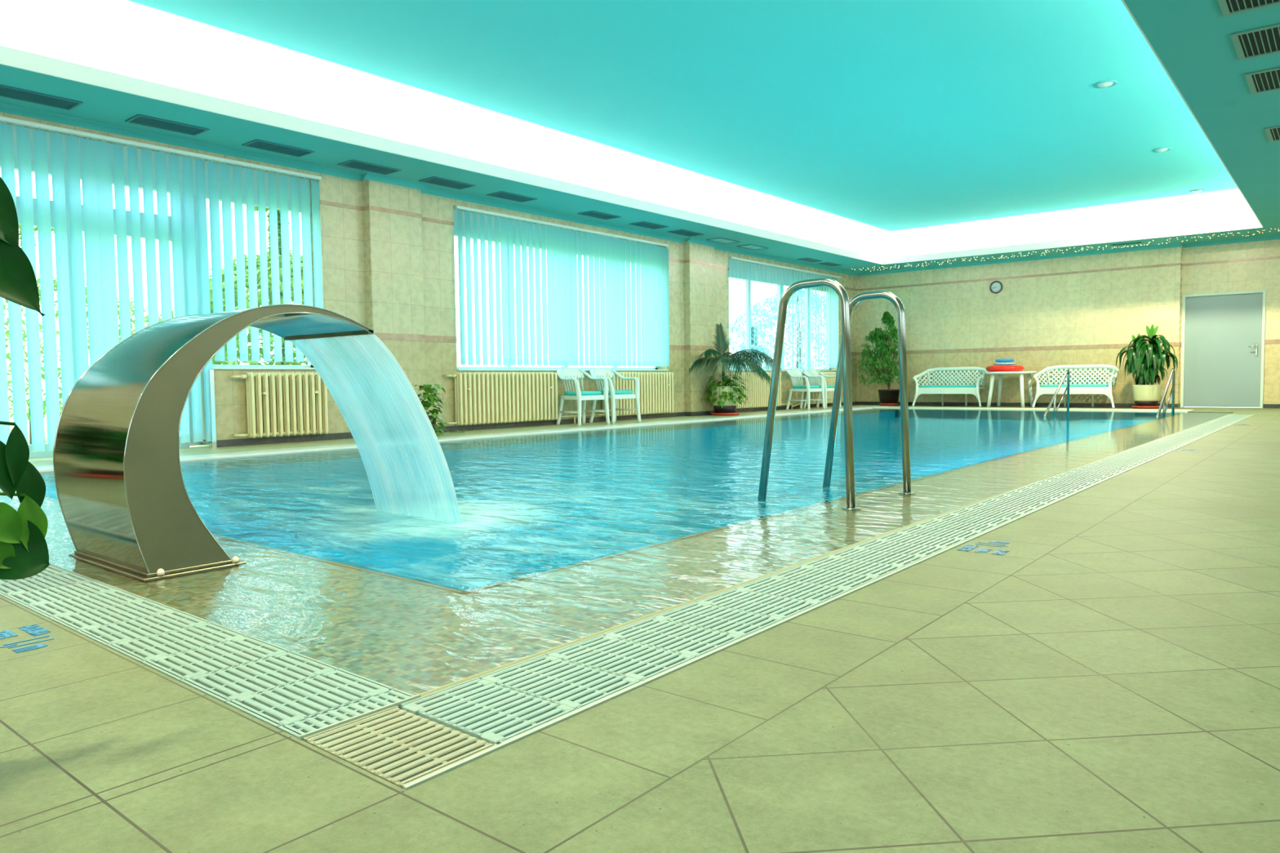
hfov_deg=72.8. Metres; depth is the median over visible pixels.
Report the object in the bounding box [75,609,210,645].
drain grate
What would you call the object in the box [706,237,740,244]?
ceiling vent
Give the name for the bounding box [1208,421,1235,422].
drain grate
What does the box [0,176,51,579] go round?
plant
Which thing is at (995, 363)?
ring
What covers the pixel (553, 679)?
drain grate
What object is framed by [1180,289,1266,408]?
door
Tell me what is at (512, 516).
pool water
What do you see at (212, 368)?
trim
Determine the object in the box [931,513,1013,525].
drain grate
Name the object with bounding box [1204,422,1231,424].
drain grate
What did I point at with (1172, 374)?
rail
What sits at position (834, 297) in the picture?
vertical blind
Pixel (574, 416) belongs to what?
pipe
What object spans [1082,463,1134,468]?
drain grate
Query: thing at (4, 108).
trim
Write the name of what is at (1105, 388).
garden bench
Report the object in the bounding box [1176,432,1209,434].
drain grate
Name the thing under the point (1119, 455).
drain grate
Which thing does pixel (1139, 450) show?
drain grate
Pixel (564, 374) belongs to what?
armchair
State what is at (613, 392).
cushion
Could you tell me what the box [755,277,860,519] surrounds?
rail
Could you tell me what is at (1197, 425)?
drain grate
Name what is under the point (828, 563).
drain grate
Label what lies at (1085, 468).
drain grate
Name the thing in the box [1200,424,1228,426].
drain grate
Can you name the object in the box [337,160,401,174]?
ceiling vent
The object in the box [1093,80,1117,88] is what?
recessed light
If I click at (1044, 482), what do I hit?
drain grate
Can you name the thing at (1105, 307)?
wall
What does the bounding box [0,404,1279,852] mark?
floor
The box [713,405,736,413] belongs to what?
pot
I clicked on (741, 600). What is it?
drain grate
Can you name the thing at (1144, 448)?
drain grate
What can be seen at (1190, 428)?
drain grate
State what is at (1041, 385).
cushion
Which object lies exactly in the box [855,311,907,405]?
potted ficus
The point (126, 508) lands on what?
fountain
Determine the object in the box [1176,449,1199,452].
depth marking
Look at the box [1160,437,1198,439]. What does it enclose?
drain grate
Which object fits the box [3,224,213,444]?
tree
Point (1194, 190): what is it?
recessed light
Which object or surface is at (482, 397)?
radiator
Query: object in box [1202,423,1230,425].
drain grate
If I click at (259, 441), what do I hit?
baseboard
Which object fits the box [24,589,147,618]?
drain grate
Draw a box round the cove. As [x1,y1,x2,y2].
[0,0,1262,264]
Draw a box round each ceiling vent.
[0,84,83,110]
[124,114,208,136]
[241,138,314,157]
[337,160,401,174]
[418,176,475,189]
[486,191,537,202]
[577,210,621,219]
[628,221,668,229]
[667,229,703,236]
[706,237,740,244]
[736,244,768,250]
[796,257,822,262]
[817,262,841,266]
[1111,241,1142,245]
[1217,0,1279,17]
[1230,22,1279,60]
[1244,66,1279,94]
[1264,125,1279,142]
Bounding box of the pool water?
[7,412,1232,589]
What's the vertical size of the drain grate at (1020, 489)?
0.031 m
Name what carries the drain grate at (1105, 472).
in the floor
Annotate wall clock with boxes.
[989,280,1002,293]
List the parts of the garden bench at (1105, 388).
leg, leg, rail, seat, leg, leg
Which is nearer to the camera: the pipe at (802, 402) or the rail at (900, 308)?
the rail at (900, 308)
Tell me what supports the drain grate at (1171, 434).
in the floor
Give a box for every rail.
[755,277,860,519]
[820,290,915,502]
[1042,369,1070,422]
[1155,368,1175,419]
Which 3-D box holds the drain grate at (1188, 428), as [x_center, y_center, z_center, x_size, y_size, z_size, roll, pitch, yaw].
[6.449,0.046,9.938,0.304,0.031,0.203,2,4,39]
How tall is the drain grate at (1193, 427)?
0.031 m
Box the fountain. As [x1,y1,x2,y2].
[53,303,373,582]
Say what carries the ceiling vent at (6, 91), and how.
in the ceiling at (1192, 39)
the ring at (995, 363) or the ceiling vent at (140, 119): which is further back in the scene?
the ring at (995, 363)
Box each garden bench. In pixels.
[911,366,987,407]
[1031,364,1119,408]
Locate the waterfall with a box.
[289,333,457,506]
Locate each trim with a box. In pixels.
[0,102,1279,276]
[15,408,1077,594]
[35,405,880,473]
[198,369,216,448]
[211,367,836,371]
[298,413,1255,790]
[320,200,1279,291]
[327,333,1279,355]
[419,413,1230,697]
[872,406,1193,421]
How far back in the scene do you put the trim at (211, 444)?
8.88 m
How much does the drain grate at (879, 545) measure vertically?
0.031 m
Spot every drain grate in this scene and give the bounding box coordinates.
[0,564,72,582]
[0,571,95,595]
[2,580,119,606]
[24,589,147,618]
[48,599,177,631]
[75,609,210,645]
[106,622,248,662]
[141,635,290,681]
[180,651,338,703]
[225,668,393,728]
[277,688,413,738]
[302,706,497,788]
[400,677,577,744]
[478,653,643,709]
[545,634,697,680]
[602,617,744,657]
[651,601,785,636]
[695,587,821,618]
[733,576,852,603]
[767,565,880,589]
[798,555,905,577]
[826,546,927,566]
[851,539,947,556]
[872,532,966,547]
[893,525,983,539]
[912,519,998,532]
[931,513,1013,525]
[947,508,1026,519]
[961,503,1037,513]
[975,498,1048,508]
[989,494,1060,503]
[1000,490,1069,498]
[1013,487,1079,494]
[1022,483,1086,490]
[1033,480,1095,487]
[1042,477,1102,483]
[1050,474,1110,479]
[1059,471,1115,477]
[1066,468,1124,474]
[1075,466,1128,471]
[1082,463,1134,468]
[1088,462,1140,466]
[1094,459,1144,463]
[1102,457,1150,462]
[1106,455,1155,459]
[1113,453,1159,457]
[1118,452,1163,455]
[1122,450,1168,453]
[1127,448,1172,452]
[1132,447,1176,449]
[1136,445,1179,448]
[1141,444,1182,447]
[1146,442,1185,445]
[1151,441,1189,444]
[1153,440,1192,442]
[1157,439,1195,441]
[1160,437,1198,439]
[1164,436,1199,439]
[1167,435,1204,437]
[1171,434,1205,436]
[1173,433,1208,435]
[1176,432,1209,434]
[1178,431,1213,433]
[1182,430,1215,431]
[1186,429,1217,431]
[1187,428,1218,430]
[1190,427,1221,429]
[1192,426,1222,428]
[1195,426,1224,427]
[1197,425,1226,426]
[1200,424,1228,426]
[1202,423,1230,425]
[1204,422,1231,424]
[1206,422,1234,423]
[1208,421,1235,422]
[1209,421,1237,422]
[1211,420,1239,421]
[1218,417,1244,418]
[1222,416,1248,417]
[1227,414,1253,415]
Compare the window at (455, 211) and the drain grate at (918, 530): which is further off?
the window at (455, 211)
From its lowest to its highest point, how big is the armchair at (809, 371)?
0.833 m
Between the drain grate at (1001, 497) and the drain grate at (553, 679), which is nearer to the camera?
the drain grate at (553, 679)
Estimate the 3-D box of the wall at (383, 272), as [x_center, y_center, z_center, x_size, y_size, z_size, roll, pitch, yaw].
[-1.910,-1.630,11.985,0.430,3.300,22.650,2,4,39]
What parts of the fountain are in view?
plate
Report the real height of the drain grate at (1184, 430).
0.031 m
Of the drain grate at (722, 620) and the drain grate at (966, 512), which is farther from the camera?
the drain grate at (966, 512)
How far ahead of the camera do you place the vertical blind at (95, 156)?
8.18 m
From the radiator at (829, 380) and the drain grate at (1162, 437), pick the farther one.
the radiator at (829, 380)
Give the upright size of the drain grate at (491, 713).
0.031 m
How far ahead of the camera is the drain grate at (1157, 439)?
8.38 m
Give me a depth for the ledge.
2.79 m
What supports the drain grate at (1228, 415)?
in the floor
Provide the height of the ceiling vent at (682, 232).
0.011 m
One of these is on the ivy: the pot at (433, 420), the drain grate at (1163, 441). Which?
the pot at (433, 420)
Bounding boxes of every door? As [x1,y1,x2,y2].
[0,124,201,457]
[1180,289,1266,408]
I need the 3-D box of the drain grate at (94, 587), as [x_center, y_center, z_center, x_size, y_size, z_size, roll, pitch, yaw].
[-1.803,0.532,2.712,0.210,0.031,0.257,2,4,39]
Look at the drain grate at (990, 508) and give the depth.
4.19 m
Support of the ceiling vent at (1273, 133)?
in the ceiling at (1192, 39)
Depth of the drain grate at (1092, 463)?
6.21 m
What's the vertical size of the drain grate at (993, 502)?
0.031 m
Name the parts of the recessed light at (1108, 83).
bulb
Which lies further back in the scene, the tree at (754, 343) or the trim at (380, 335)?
the tree at (754, 343)
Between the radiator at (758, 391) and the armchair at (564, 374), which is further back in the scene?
the radiator at (758, 391)
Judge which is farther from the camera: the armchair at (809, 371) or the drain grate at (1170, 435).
the armchair at (809, 371)
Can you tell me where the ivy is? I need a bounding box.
[391,384,466,437]
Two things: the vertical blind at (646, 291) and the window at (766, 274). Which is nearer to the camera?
the vertical blind at (646, 291)
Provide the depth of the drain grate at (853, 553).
3.10 m
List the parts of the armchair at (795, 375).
leg, armrest, backrest, leg, seat, leg, armrest, leg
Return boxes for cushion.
[564,391,601,395]
[600,390,632,394]
[792,385,819,388]
[818,385,835,387]
[919,385,982,387]
[1040,384,1112,386]
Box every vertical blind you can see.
[0,115,324,453]
[454,205,669,367]
[729,256,841,368]
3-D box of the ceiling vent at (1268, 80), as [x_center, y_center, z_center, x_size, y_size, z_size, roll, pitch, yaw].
[5.340,-2.860,7.086,0.620,0.011,0.655,2,4,39]
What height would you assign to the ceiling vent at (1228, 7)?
0.011 m
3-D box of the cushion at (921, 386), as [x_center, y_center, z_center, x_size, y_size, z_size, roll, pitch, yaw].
[6.645,-0.861,18.568,1.229,0.043,0.509,2,4,39]
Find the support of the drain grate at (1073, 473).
in the floor
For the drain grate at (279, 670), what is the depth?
1.91 m
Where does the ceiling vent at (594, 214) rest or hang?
in the ceiling at (1192, 39)
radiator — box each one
[228,372,328,438]
[442,372,558,426]
[595,372,673,416]
[720,371,781,408]
[803,371,835,404]
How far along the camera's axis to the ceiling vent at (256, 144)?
8.89 m
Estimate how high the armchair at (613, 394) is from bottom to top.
0.833 m
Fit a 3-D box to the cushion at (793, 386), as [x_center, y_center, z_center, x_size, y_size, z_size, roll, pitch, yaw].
[3.371,-0.804,17.641,0.459,0.055,0.439,-4,4,-44]
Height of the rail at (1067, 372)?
0.879 m
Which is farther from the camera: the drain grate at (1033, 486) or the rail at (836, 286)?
the drain grate at (1033, 486)
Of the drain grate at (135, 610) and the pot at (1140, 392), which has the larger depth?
the pot at (1140, 392)
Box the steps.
[1071,419,1151,440]
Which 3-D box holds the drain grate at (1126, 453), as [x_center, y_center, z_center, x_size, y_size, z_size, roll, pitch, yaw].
[4.030,0.233,6.989,0.304,0.031,0.203,2,4,39]
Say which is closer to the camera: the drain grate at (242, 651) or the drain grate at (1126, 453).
the drain grate at (242, 651)
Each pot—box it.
[427,415,437,431]
[711,386,739,405]
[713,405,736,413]
[877,389,899,403]
[1132,384,1162,400]
[1134,400,1158,406]
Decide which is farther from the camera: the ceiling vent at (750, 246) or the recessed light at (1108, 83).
the ceiling vent at (750, 246)
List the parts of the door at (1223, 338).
handle plate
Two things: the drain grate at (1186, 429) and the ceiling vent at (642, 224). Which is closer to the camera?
the drain grate at (1186, 429)
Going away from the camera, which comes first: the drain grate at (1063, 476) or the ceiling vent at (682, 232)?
the drain grate at (1063, 476)
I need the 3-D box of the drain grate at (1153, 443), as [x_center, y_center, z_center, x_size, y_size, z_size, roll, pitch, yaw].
[4.794,0.174,7.920,0.304,0.031,0.203,2,4,39]
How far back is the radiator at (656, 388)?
14.14 m
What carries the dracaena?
on the floor
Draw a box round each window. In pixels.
[201,160,313,367]
[453,208,657,369]
[728,258,831,369]
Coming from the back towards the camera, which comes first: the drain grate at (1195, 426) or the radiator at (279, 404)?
the drain grate at (1195, 426)
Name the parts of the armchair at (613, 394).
leg, armrest, backrest, leg, leg, seat, armrest, leg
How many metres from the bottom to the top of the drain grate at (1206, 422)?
0.031 m
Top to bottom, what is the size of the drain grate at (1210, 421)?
0.031 m
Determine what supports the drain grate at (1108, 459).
in the floor
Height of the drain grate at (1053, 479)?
0.031 m
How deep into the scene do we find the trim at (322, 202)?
16.02 m
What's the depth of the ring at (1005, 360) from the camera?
17.62 m
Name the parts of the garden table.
leg, leg, leg, leg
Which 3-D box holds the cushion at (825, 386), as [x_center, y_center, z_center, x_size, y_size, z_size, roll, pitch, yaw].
[3.827,-0.839,18.197,0.459,0.055,0.439,-4,4,-44]
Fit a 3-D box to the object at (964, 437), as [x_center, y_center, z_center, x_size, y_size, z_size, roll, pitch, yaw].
[2.352,0.772,10.321,5.329,1.380,15.595,2,4,39]
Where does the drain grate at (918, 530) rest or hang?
in the floor
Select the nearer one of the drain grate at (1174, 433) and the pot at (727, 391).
the drain grate at (1174, 433)
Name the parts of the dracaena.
stem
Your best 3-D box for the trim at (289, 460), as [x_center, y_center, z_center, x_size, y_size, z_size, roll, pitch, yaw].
[2.337,0.101,10.283,5.161,0.044,15.407,2,4,39]
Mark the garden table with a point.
(993, 373)
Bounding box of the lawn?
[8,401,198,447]
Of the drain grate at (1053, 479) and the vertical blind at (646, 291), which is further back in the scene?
the vertical blind at (646, 291)
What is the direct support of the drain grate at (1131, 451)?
in the floor
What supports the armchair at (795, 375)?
on the floor
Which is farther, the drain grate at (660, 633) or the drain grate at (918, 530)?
the drain grate at (918, 530)
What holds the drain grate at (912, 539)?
in the floor
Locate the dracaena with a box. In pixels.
[1115,324,1177,408]
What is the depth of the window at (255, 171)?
9.39 m
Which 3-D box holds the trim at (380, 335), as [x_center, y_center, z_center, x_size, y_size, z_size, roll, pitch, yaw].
[2.903,-1.013,7.947,12.420,0.075,22.450,2,4,39]
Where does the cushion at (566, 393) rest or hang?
on the armchair at (564, 374)
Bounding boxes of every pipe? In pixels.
[560,413,595,423]
[781,402,803,408]
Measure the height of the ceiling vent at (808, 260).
0.011 m
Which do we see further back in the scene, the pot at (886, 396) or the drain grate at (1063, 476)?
the pot at (886, 396)
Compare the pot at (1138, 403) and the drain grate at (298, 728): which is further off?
the pot at (1138, 403)
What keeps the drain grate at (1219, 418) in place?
in the floor
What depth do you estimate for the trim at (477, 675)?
2.49 m
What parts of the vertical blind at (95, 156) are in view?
chain, chain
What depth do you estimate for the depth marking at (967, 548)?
3.23 m
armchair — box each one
[555,368,609,426]
[589,368,641,423]
[786,368,825,410]
[803,368,841,408]
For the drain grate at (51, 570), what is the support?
in the floor
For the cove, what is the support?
attached to the ceiling at (1192, 39)
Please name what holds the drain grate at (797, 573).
in the floor
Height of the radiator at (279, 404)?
0.692 m
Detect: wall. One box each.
[0,111,857,439]
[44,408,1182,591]
[856,239,1279,404]
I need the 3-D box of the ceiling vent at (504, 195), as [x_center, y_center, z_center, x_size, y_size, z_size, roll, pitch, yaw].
[-1.674,-3.006,11.374,0.300,0.011,0.620,2,4,39]
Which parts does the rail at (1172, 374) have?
post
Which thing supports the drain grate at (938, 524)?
in the floor
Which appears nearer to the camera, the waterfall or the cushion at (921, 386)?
the waterfall
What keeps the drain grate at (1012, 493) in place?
in the floor
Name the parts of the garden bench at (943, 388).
leg, leg, rail, seat, leg, leg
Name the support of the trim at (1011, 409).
attached to the floor
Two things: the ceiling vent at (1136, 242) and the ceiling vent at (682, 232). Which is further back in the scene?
the ceiling vent at (1136, 242)
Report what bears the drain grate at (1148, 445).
in the floor
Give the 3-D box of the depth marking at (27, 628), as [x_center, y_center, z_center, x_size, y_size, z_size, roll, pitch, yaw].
[-1.581,0.541,2.200,0.255,0.001,0.162,2,4,39]
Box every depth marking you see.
[0,624,53,653]
[956,541,1009,555]
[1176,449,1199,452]
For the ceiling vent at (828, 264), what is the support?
in the ceiling at (1192, 39)
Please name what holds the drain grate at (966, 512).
in the floor
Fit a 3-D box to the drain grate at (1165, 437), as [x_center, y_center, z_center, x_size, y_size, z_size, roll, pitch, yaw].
[5.430,0.125,8.696,0.304,0.031,0.203,2,4,39]
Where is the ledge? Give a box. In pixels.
[0,408,1154,695]
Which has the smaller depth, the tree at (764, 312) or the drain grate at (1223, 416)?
the drain grate at (1223, 416)
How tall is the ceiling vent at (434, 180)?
0.011 m
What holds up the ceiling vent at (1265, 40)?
in the ceiling at (1192, 39)
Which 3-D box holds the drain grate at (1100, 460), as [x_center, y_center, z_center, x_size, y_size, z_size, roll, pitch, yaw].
[3.521,0.273,6.368,0.304,0.031,0.203,2,4,39]
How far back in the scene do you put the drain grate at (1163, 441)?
8.24 m
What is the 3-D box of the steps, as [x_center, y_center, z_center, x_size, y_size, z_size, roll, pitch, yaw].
[7.987,0.449,14.533,1.420,1.040,1.680,2,4,39]
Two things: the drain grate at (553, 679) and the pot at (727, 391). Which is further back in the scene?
the pot at (727, 391)
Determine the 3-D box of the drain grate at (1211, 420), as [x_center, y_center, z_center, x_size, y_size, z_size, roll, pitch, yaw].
[7.849,-0.062,11.646,0.304,0.031,0.203,2,4,39]
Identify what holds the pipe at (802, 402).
on the floor
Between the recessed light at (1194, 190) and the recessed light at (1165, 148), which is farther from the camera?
the recessed light at (1194, 190)
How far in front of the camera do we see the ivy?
10.38 m
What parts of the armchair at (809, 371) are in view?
leg, backrest, leg, leg, armrest, seat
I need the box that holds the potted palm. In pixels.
[688,322,782,415]
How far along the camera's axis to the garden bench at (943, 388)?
18.63 m
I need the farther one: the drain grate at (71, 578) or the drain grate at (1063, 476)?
the drain grate at (1063, 476)
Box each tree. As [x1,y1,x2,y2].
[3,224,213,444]
[158,206,307,364]
[728,288,826,368]
[728,324,786,368]
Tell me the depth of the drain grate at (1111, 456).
6.68 m
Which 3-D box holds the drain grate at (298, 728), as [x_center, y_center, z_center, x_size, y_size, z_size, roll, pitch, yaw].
[-0.567,0.572,1.701,0.076,0.030,0.257,2,4,39]
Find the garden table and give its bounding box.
[985,371,1036,407]
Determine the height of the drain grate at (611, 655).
0.031 m
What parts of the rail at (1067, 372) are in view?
post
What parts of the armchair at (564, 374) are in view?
leg, armrest, backrest, leg, seat, leg, armrest, leg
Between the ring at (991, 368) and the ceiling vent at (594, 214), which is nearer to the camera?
the ceiling vent at (594, 214)
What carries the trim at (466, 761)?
attached to the floor
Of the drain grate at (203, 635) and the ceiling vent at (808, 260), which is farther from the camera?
the ceiling vent at (808, 260)
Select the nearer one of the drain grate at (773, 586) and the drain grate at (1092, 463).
the drain grate at (773, 586)
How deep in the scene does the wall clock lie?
18.30 m
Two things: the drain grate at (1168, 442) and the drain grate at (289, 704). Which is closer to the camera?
the drain grate at (289, 704)
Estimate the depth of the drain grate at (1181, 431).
9.47 m
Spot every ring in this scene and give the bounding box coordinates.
[986,364,1024,371]
[993,362,1015,365]
[995,358,1013,362]
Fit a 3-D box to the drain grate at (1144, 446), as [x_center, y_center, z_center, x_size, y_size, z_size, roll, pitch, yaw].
[4.539,0.194,7.610,0.304,0.031,0.203,2,4,39]
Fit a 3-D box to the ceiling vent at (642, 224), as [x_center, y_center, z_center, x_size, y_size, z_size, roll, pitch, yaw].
[0.138,-3.146,13.583,0.300,0.011,0.620,2,4,39]
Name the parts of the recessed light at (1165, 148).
bulb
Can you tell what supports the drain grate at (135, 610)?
in the floor
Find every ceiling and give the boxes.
[0,0,1279,273]
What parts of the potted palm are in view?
stem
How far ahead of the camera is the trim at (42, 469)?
10.09 m
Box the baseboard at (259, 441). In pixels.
[216,401,1279,447]
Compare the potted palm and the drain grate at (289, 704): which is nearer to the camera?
the drain grate at (289, 704)
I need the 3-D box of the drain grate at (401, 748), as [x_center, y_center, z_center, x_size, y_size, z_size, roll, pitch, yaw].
[-0.429,0.578,1.553,0.304,0.030,0.198,2,4,39]
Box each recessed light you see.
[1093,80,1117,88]
[1151,146,1171,152]
[1189,189,1204,192]
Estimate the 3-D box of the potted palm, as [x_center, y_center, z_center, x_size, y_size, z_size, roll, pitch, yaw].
[1.688,-1.016,15.305,1.724,1.632,1.236,-3,4,-34]

